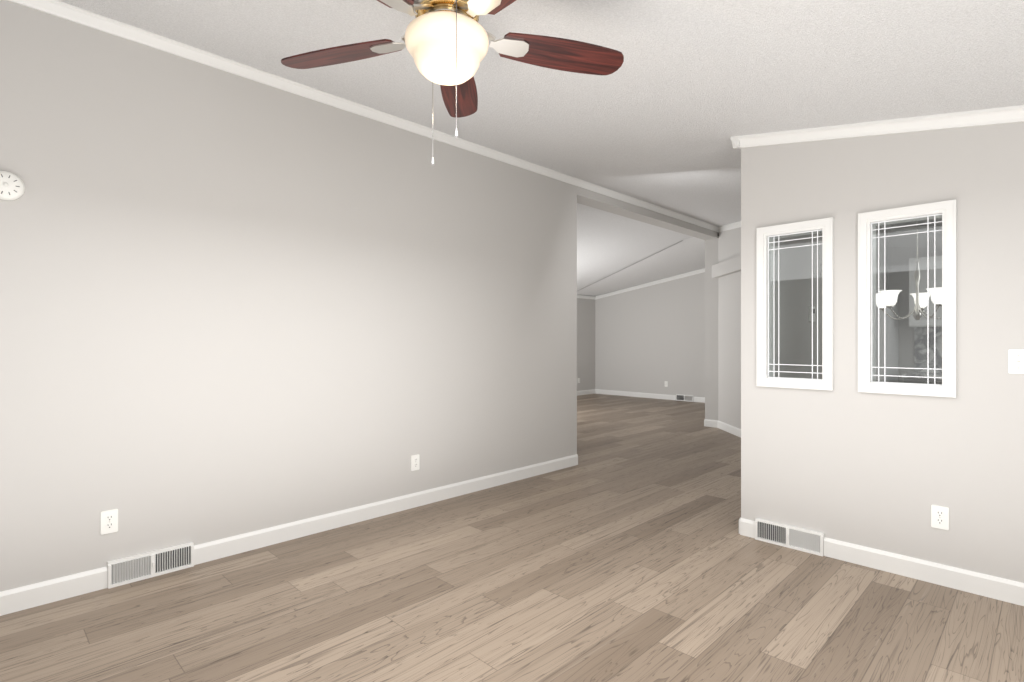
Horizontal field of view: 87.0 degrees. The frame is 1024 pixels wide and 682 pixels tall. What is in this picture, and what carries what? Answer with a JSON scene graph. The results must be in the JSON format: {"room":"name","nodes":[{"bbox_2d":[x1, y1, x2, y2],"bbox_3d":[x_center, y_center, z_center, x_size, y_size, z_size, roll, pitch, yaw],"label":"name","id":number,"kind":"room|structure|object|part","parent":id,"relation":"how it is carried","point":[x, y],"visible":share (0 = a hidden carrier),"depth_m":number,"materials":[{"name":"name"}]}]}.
{"room":"living room","nodes":[
{"label":"living room","id":0,"kind":"room"},
{"bbox_2d":[0,0,717,591],"bbox_3d":[0.421,-0.375,5.363,0.200,3.250,12.820,0,0,45],"label":"wall","id":1,"kind":"structure","parent":0,"point":[230,304],"depth_m":3.20,"materials":[{"name":"grey paint"}]},
{"bbox_2d":[0,171,24,200],"bbox_3d":[-2.312,-0.711,2.462,0.132,0.132,0.037,0,0,-45],"label":"smoke detector","id":2,"kind":"object","parent":1,"relation":"attached to","point":[12,186],"visible":1,"depth_m":2.46,"materials":[{"name":"white plastic"}]},
{"bbox_2d":[100,509,117,534],"bbox_3d":[-2.049,0.920,2.744,0.072,0.116,0.010,0,0,-45],"label":"electrical outlet","id":3,"kind":"object","parent":1,"relation":"attached to","point":[108,521],"visible":1,"depth_m":2.74,"materials":[{"name":"white plastic"}]},
{"bbox_2d":[107,542,193,588],"bbox_3d":[-1.908,1.186,2.864,0.385,0.128,0.037,0,0,-45],"label":"air vent","id":4,"kind":"object","parent":1,"relation":"in","point":[130,569],"visible":1,"depth_m":2.85,"materials":[{"name":"white metal"}]},
{"bbox_2d":[0,419,717,615],"bbox_3d":[-0.556,1.198,4.375,0.215,0.105,9.800,0,0,45],"label":"baseboard","id":5,"kind":"structure","parent":1,"relation":"attached to","point":[40,593],"depth_m":3.37,"materials":[{"name":"white wood"}]},
{"bbox_2d":[8,0,717,231],"bbox_3d":[0.551,-1.600,5.317,0.048,0.068,12.700,0,0,45],"label":"crown molding","id":6,"kind":"structure","parent":1,"relation":"attached to","point":[66,11],"depth_m":3.38,"materials":[{"name":"white wood"}]},
{"bbox_2d":[411,454,419,470],"bbox_3d":[-0.728,0.917,4.065,0.072,0.116,0.010,0,0,-45],"label":"electrical outlet","id":7,"kind":"object","parent":1,"relation":"attached to","point":[415,462],"visible":1,"depth_m":4.06,"materials":[{"name":"white plastic"}]},
{"bbox_2d":[0,394,1023,681],"bbox_3d":[0.746,1.310,5.123,9.790,0.120,13.300,0,0,45],"label":"floor","id":8,"kind":"structure","parent":0,"point":[622,550],"depth_m":2.56,"materials":[{"name":"brown wood"}]},
{"bbox_2d":[876,289,897,381],"bbox_3d":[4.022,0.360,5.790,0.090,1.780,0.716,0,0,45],"label":"fridge","id":9,"kind":"object","parent":8,"relation":"on","point":[893,329],"depth_m":5.61,"materials":[{"name":"white"}]},
{"bbox_2d":[904,380,941,383],"bbox_3d":[4.343,0.812,5.541,0.426,0.876,0.614,0,0,45],"label":"base cabinet","id":10,"kind":"object","parent":8,"relation":"on","point":[931,380],"depth_m":5.36,"materials":[{"name":"grey"}]},
{"bbox_2d":[902,372,941,379],"bbox_3d":[5.087,0.354,4.785,2.566,0.040,0.631,0,0,45],"label":"countertop","id":11,"kind":"structure","parent":10,"relation":"on","point":[914,374],"depth_m":5.40,"materials":[{"name":"grey"}]},
{"bbox_2d":[58,0,1023,226],"bbox_3d":[2.307,-1.489,3.562,5.014,1.322,12.940,0,0,45],"label":"ceiling","id":12,"kind":"structure","parent":0,"point":[674,103],"depth_m":2.63,"materials":[{"name":"white paint"}]},
{"bbox_2d":[281,0,623,164],"bbox_3d":[-0.220,-0.990,1.790,1.257,0.717,1.257,0,0,45],"label":"fan","id":13,"kind":"object","parent":12,"relation":"hanging from","point":[445,43],"visible":1,"depth_m":1.86,"materials":[{"name":"brown wood"}]},
{"bbox_3d":[-0.628,-1.040,1.963,0.472,0.037,0.146,0,0,18],"label":"blade","id":14,"kind":"part","parent":13,"relation":"part of","materials":[{"name":"brown wood"}]},
{"bbox_3d":[-0.472,-1.040,1.483,0.146,0.037,0.472,0,0,36],"label":"blade","id":15,"kind":"part","parent":13,"relation":"part of","materials":[{"name":"brown wood"}]},
{"bbox_3d":[-0.220,-0.970,1.830,0.284,0.170,0.284,0,0,45],"label":"globe","id":16,"kind":"part","parent":13,"relation":"part of","materials":[{"name":"white glass"}]},
{"bbox_3d":[-0.220,-1.040,2.259,0.146,0.037,0.472,0,0,0],"label":"blade","id":17,"kind":"part","parent":13,"relation":"part of","materials":[{"name":"brown wood"}]},
{"bbox_3d":[0.032,-1.040,1.483,0.146,0.037,0.472,0,0,-36],"label":"blade","id":18,"kind":"part","parent":13,"relation":"part of","materials":[{"name":"brown wood"}]},
{"bbox_3d":[0.188,-1.040,1.963,0.472,0.037,0.146,0,0,-18],"label":"blade","id":19,"kind":"part","parent":13,"relation":"part of","materials":[{"name":"brown wood"}]},
{"bbox_2d":[876,222,941,319],"bbox_3d":[3.351,-0.701,4.459,0.668,1.062,0.649,0,0,45],"label":"chandelier","id":20,"kind":"object","parent":12,"relation":"hanging from","point":[917,303],"depth_m":4.42,"materials":[{"name":"silver metal"}]},
{"bbox_2d":[577,298,594,390],"bbox_3d":[-0.573,-0.375,10.387,0.120,3.250,7.120,0,0,45],"label":"wall","id":21,"kind":"structure","parent":0,"point":[586,341],"depth_m":12.59,"materials":[{"name":"grey paint"}]},
{"bbox_2d":[577,389,595,395],"bbox_3d":[-0.482,1.198,10.382,0.015,0.105,7.000,0,0,45],"label":"baseboard","id":22,"kind":"structure","parent":21,"relation":"attached to","point":[593,391],"depth_m":12.59,"materials":[{"name":"white wood"}]},
{"bbox_2d":[577,295,595,299],"bbox_3d":[-0.471,-1.020,10.370,0.048,0.068,7.000,0,0,45],"label":"crown molding","id":23,"kind":"structure","parent":21,"relation":"attached to","point":[578,296],"depth_m":12.57,"materials":[{"name":"white wood"}]},
{"bbox_2d":[577,203,704,295],"bbox_3d":[0.918,-1.591,8.982,4.216,1.117,7.240,0,0,45],"label":"ceiling","id":24,"kind":"structure","parent":0,"point":[608,243],"depth_m":8.92,"materials":[{"name":"white paint"}]},
{"bbox_2d":[578,240,682,290],"bbox_3d":[1.976,-1.304,10.278,0.032,0.515,4.030,0,0,-20],"label":"ceiling trim","id":25,"kind":"structure","parent":24,"relation":"attached to","point":[632,264],"depth_m":9.66,"materials":[{"name":"grey wood"}]},
{"bbox_2d":[595,272,704,396],"bbox_3d":[4.246,-0.375,10.688,6.510,3.250,0.120,0,0,45],"label":"wall","id":26,"kind":"structure","parent":0,"point":[649,339],"depth_m":11.75,"materials":[{"name":"grey paint"}]},
{"bbox_2d":[596,389,675,399],"bbox_3d":[2.735,1.198,12.104,2.070,0.105,0.015,0,0,45],"label":"baseboard","id":27,"kind":"structure","parent":26,"relation":"attached to","point":[638,394],"depth_m":12.05,"materials":[{"name":"white wood"}]},
{"bbox_2d":[596,268,704,298],"bbox_3d":[3.413,-1.330,11.403,3.960,0.688,0.048,0,0,45],"label":"crown molding","id":28,"kind":"structure","parent":26,"relation":"attached to","point":[644,285],"depth_m":11.76,"materials":[{"name":"white wood"}]},
{"bbox_2d":[676,394,693,401],"bbox_3d":[3.592,1.186,11.229,0.385,0.128,0.037,0,0,45],"label":"air vent","id":29,"kind":"object","parent":26,"relation":"in","point":[680,397],"visible":1,"depth_m":11.22,"materials":[{"name":"white metal"}]},
{"bbox_2d":[693,397,704,402],"bbox_3d":[4.301,1.198,10.538,1.600,0.105,0.015,0,0,45],"label":"baseboard","id":30,"kind":"structure","parent":26,"relation":"attached to","point":[695,399],"depth_m":11.00,"materials":[{"name":"white wood"}]},
{"bbox_2d":[718,227,740,428],"bbox_3d":[3.034,-0.375,6.378,0.120,3.250,2.792,0,0,0],"label":"wall","id":31,"kind":"structure","parent":0,"point":[729,344],"depth_m":7.37,"materials":[{"name":"grey paint"}]},
{"bbox_2d":[712,255,740,277],"bbox_3d":[2.939,-1.002,6.443,0.070,0.185,2.922,0,0,0],"label":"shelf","id":32,"kind":"object","parent":31,"relation":"attached to","point":[727,267],"visible":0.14,"depth_m":7.29,"materials":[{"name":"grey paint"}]},
{"bbox_2d":[717,421,740,437],"bbox_3d":[2.967,1.198,6.378,0.015,0.105,2.792,0,0,0],"label":"baseboard","id":33,"kind":"structure","parent":31,"relation":"attached to","point":[733,430],"depth_m":7.34,"materials":[{"name":"white wood"}]},
{"bbox_2d":[774,226,887,378],"bbox_3d":[2.948,-0.375,4.871,0.120,3.250,3.783,0,0,45],"label":"wall","id":34,"kind":"structure","parent":0,"point":[806,338],"depth_m":3.94,"materials":[{"name":"grey paint"}]},
{"bbox_2d":[809,306,814,321],"bbox_3d":[2.285,-0.205,4.107,0.085,0.115,0.024,0,0,-45],"label":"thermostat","id":35,"kind":"object","parent":34,"relation":"attached to","point":[810,313],"depth_m":4.08,"materials":[{"name":"white plastic"}]},
{"bbox_2d":[880,224,892,231],"bbox_3d":[2.965,-1.265,4.769,0.048,0.068,3.663,0,0,45],"label":"crown molding","id":36,"kind":"structure","parent":34,"relation":"attached to","point":[890,225],"depth_m":5.96,"materials":[{"name":"white"}]},
{"bbox_2d":[741,122,1023,582],"bbox_3d":[2.558,-0.375,2.501,2.920,3.250,0.120,0,0,45],"label":"wall","id":37,"kind":"structure","parent":0,"point":[844,460],"depth_m":2.89,"materials":[{"name":"grey paint"}]},
{"bbox_2d":[739,517,754,536],"bbox_3d":[2.223,1.198,4.232,0.030,0.105,2.124,0,0,45],"label":"baseboard","id":38,"kind":"structure","parent":37,"relation":"attached to","point":[746,527],"depth_m":3.45,"materials":[{"name":"white wood"}]},
{"bbox_2d":[755,518,823,555],"bbox_3d":[1.674,1.186,3.272,0.385,0.128,0.037,0,0,45],"label":"air vent","id":39,"kind":"object","parent":37,"relation":"in","point":[796,538],"visible":1,"depth_m":3.26,"materials":[{"name":"white metal"}]},
{"bbox_2d":[756,217,832,390],"bbox_3d":[1.748,-0.213,3.307,0.425,0.997,0.157,0,0,45],"label":"window","id":40,"kind":"structure","parent":37,"relation":"in","point":[823,225],"depth_m":3.30,"materials":[{"name":"white"}]},
{"bbox_2d":[768,230,821,379],"bbox_3d":[1.725,-0.213,3.284,0.315,0.887,0.002,0,0,45],"label":"window grille","id":41,"kind":"object","parent":40,"relation":"attached to","point":[812,365],"depth_m":3.28,"materials":[{"name":"metal"},{"name":"paint"}]},
{"bbox_3d":[1.727,-0.213,3.286,0.315,0.887,0.004,0,0,45],"label":"glass","id":42,"kind":"part","parent":40,"relation":"part of","materials":[{"name":"clear glass"}]},
{"bbox_2d":[718,105,1023,232],"bbox_3d":[3.232,-1.208,4.595,4.928,0.851,4.131,0,0,45],"label":"crown molding","id":43,"kind":"structure","parent":37,"relation":"attached to","point":[1003,115],"depth_m":2.94,"materials":[{"name":"white wood"}]},
{"bbox_2d":[858,199,955,397],"bbox_3d":[2.138,-0.213,2.917,0.425,0.997,0.157,0,0,45],"label":"window","id":44,"kind":"structure","parent":37,"relation":"in","point":[947,211],"depth_m":2.88,"materials":[{"name":"white"}]},
{"bbox_2d":[871,214,941,385],"bbox_3d":[2.114,-0.213,2.894,0.315,0.887,0.002,0,0,45],"label":"window grille","id":45,"kind":"object","parent":44,"relation":"attached to","point":[884,236],"depth_m":2.88,"materials":[{"name":"metal"},{"name":"paint"}]},
{"bbox_3d":[2.117,-0.213,2.897,0.315,0.887,0.004,0,0,45],"label":"glass","id":46,"kind":"part","parent":44,"relation":"part of","materials":[{"name":"clear glass"}]},
{"bbox_2d":[824,537,1023,605],"bbox_3d":[2.681,1.198,2.283,2.436,0.105,0.015,0,0,45],"label":"baseboard","id":47,"kind":"structure","parent":37,"relation":"attached to","point":[995,587],"depth_m":2.79,"materials":[{"name":"white wood"}]},
{"bbox_2d":[931,505,948,529],"bbox_3d":[2.197,0.906,2.769,0.072,0.116,0.010,0,0,45],"label":"electrical outlet","id":48,"kind":"object","parent":37,"relation":"attached to","point":[939,517],"visible":1,"depth_m":2.77,"materials":[{"name":"white plastic"}]},
{"bbox_2d":[1008,349,1023,373],"bbox_3d":[2.402,0.098,2.558,0.072,0.116,0.020,0,0,45],"label":"light switch","id":49,"kind":"object","parent":37,"relation":"attached to","point":[1015,361],"visible":1,"depth_m":2.56,"materials":[{"name":"white plastic"}]},
{"bbox_2d":[888,232,941,381],"bbox_3d":[5.275,-0.375,5.134,2.800,3.250,0.120,0,0,45],"label":"wall","id":50,"kind":"structure","parent":0,"point":[903,313],"depth_m":5.97,"materials":[{"name":"grey paint"}]},
{"bbox_2d":[909,255,941,326],"bbox_3d":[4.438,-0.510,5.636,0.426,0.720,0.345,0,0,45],"label":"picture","id":51,"kind":"object","parent":50,"relation":"attached to","point":[921,322],"depth_m":5.56,"materials":[{"name":"white"}]}
]}

